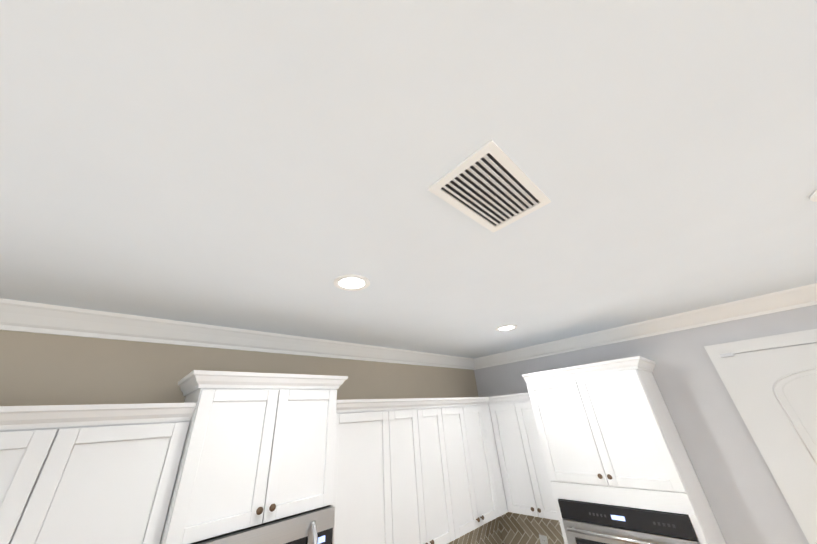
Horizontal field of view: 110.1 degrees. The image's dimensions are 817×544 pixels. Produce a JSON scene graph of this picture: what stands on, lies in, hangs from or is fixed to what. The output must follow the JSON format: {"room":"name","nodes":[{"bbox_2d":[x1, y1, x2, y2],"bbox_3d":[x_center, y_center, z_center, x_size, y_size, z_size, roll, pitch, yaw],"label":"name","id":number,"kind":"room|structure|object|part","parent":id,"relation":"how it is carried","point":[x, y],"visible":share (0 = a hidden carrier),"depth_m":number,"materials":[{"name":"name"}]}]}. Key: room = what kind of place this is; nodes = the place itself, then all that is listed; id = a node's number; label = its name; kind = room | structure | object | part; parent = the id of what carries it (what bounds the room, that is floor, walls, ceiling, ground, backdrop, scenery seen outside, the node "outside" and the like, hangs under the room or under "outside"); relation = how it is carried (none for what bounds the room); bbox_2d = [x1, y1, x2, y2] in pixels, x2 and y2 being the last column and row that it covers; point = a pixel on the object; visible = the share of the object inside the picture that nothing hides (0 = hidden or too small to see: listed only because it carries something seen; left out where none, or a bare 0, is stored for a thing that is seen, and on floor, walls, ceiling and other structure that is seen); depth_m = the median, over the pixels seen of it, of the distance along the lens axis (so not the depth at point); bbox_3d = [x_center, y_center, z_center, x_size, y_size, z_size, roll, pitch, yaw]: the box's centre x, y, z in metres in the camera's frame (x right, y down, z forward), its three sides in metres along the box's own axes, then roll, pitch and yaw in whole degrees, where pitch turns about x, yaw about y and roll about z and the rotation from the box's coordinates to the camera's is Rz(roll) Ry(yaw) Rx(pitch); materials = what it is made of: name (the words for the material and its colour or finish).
{"room":"kitchen","nodes":[
{"label":"kitchen","id":0,"kind":"room"},
{"bbox_2d":[0,330,477,405],"bbox_3d":[-0.723,1.854,1.723,4.685,2.845,0.120,20,-36,-39],"label":"wall","id":1,"kind":"structure","parent":0,"point":[37,369],"depth_m":1.59,"materials":[{"name":"beige paint"}]},
{"bbox_2d":[0,418,187,543],"bbox_3d":[-1.725,0.979,0.794,1.584,0.904,0.327,20,-36,-39],"label":"upper cabinet","id":2,"kind":"object","parent":1,"relation":"attached to","point":[131,421],"depth_m":1.14,"materials":[{"name":"white wood"}]},
{"bbox_2d":[160,370,339,543],"bbox_3d":[-0.873,0.990,1.662,0.758,0.685,0.392,20,-36,-39],"label":"upper cabinet","id":3,"kind":"object","parent":1,"relation":"attached to","point":[192,384],"depth_m":1.51,"materials":[{"name":"white wood"}]},
{"bbox_2d":[191,505,334,543],"bbox_3d":[-0.792,1.461,1.371,0.754,0.418,0.495,20,-36,-39],"label":"over-the-range microwave","id":4,"kind":"object","parent":3,"relation":"attached to","point":[314,526],"visible":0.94,"depth_m":1.42,"materials":[{"name":"silver metal"}]},
{"bbox_2d":[0,389,558,543],"bbox_3d":[-0.449,1.098,1.371,4.233,1.037,0.601,20,-36,-39],"label":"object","id":5,"kind":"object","parent":3,"relation":"attached to","point":[420,476],"depth_m":1.52,"materials":[{"name":"white wood"}]},
{"bbox_2d":[256,504,540,543],"bbox_3d":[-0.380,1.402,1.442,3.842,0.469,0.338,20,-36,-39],"label":"handle","id":6,"kind":"object","parent":3,"relation":"attached to","point":[272,508],"visible":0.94,"depth_m":1.40,"materials":[{"name":"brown metal"}]},
{"bbox_2d":[340,402,507,508],"bbox_3d":[0.211,1.687,2.476,2.218,0.904,0.327,20,-36,-39],"label":"upper cabinet","id":7,"kind":"object","parent":1,"relation":"attached to","point":[390,408],"depth_m":2.32,"materials":[{"name":"white wood"}]},
{"bbox_2d":[448,517,503,543],"bbox_3d":[-0.705,2.051,1.524,4.564,0.479,0.007,20,-36,-39],"label":"tile backsplash","id":8,"kind":"structure","parent":1,"relation":"attached to","point":[490,532],"depth_m":2.80,"materials":[{"name":"beige tile"}]},
{"bbox_2d":[0,0,816,358],"bbox_3d":[0.233,-0.977,-0.479,7.585,0.060,6.305,20,-36,-39],"label":"ceiling","id":9,"kind":"structure","parent":0,"point":[274,166],"depth_m":0.75,"materials":[{"name":"white paint"}]},
{"bbox_2d":[333,274,369,290],"bbox_3d":[-0.276,0.054,1.392,0.176,0.006,0.176,20,-36,-39],"label":"recessed light","id":10,"kind":"object","parent":9,"relation":"in","point":[350,282],"visible":1,"depth_m":1.39,"materials":[{"name":"white"}]},
{"bbox_2d":[0,283,816,369],"bbox_3d":[0.236,-0.937,-0.595,7.465,0.118,6.185,20,-36,-39],"label":"crown molding","id":11,"kind":"structure","parent":9,"relation":"attached to","point":[23,316],"depth_m":2.04,"materials":[{"name":"white wood"}]},
{"bbox_2d":[428,139,550,232],"bbox_3d":[0.264,-0.239,0.895,0.360,0.012,0.220,20,-36,-39],"label":"ceiling vent","id":12,"kind":"object","parent":9,"relation":"in","point":[490,185],"visible":1,"depth_m":0.87,"materials":[{"name":"white metal"}]},
{"bbox_2d":[495,324,516,330],"bbox_3d":[0.809,0.463,2.360,0.176,0.006,0.176,20,-36,-39],"label":"recessed light","id":13,"kind":"object","parent":9,"relation":"in","point":[506,327],"visible":1,"depth_m":2.35,"materials":[{"name":"white"}]},
{"bbox_2d":[809,190,816,201],"bbox_3d":[1.500,-0.300,0.969,0.176,0.006,0.176,20,-36,-39],"label":"recessed light","id":14,"kind":"object","parent":9,"relation":"in","point":[813,197],"visible":1,"depth_m":1.02,"materials":[{"name":"white"}]},
{"bbox_2d":[474,305,816,543],"bbox_3d":[3.090,1.284,1.185,0.120,2.845,6.185,20,-36,-39],"label":"wall","id":15,"kind":"structure","parent":0,"point":[746,500],"depth_m":2.12,"materials":[{"name":"grey paint"}]},
{"bbox_2d":[488,398,530,501],"bbox_3d":[1.216,1.765,2.781,0.328,0.904,0.605,20,-36,-39],"label":"upper cabinet","id":16,"kind":"object","parent":15,"relation":"attached to","point":[525,399],"depth_m":2.91,"materials":[{"name":"white wood"}]},
{"bbox_2d":[499,512,564,543],"bbox_3d":[1.281,2.478,2.663,0.006,0.479,0.900,20,-36,-39],"label":"tile backsplash","id":17,"kind":"structure","parent":15,"relation":"attached to","point":[511,528],"depth_m":2.78,"materials":[{"name":"beige tile"}]},
{"bbox_2d":[539,534,547,543],"bbox_3d":[1.263,2.524,2.653,0.007,0.116,0.072,20,-36,-39],"label":"outlet","id":18,"kind":"object","parent":17,"relation":"attached to","point":[543,539],"visible":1,"depth_m":2.66,"materials":[{"name":"white plastic"}]},
{"bbox_2d":[704,329,816,543],"bbox_3d":[2.762,1.525,1.312,0.066,2.576,1.070,20,-36,-39],"label":"door","id":19,"kind":"structure","parent":15,"relation":"in","point":[772,393],"depth_m":1.91,"materials":[{"name":"white wood"}]},
{"bbox_3d":[2.472,1.274,1.742,0.054,1.552,0.201,20,-36,-39],"label":"right door handle","id":20,"kind":"part","parent":19,"relation":"part of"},
{"bbox_3d":[0.433,1.604,-1.795,7.585,0.060,6.305,20,-36,-39],"label":"floor","id":21,"kind":"structure","parent":0,"visible":0},
{"bbox_2d":[522,356,725,543],"bbox_3d":[1.655,1.966,1.941,0.643,2.516,0.895,20,-36,-39],"label":"tall cabinet","id":22,"kind":"object","parent":21,"relation":"on","point":[643,367],"depth_m":2.07,"materials":[{"name":"white wood"}]},
{"bbox_3d":[1.433,2.122,1.653,0.032,1.578,0.539,20,-36,-39],"label":"tall oven cabinet handle","id":23,"kind":"part","parent":22,"relation":"part of","materials":[{"name":"brown metal"}]},
{"bbox_3d":[1.433,1.883,1.795,0.020,2.307,0.835,20,-36,-39],"label":"tall oven cabinet door","id":24,"kind":"part","parent":22,"relation":"part of","materials":[{"name":"white wood"}]},
{"bbox_2d":[558,499,699,543],"bbox_3d":[1.612,1.971,1.937,0.658,0.704,0.759,20,-36,-39],"label":"wall oven","id":25,"kind":"object","parent":22,"relation":"in","point":[589,523],"visible":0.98,"depth_m":1.87,"materials":[{"name":"silver metal"}]}
]}

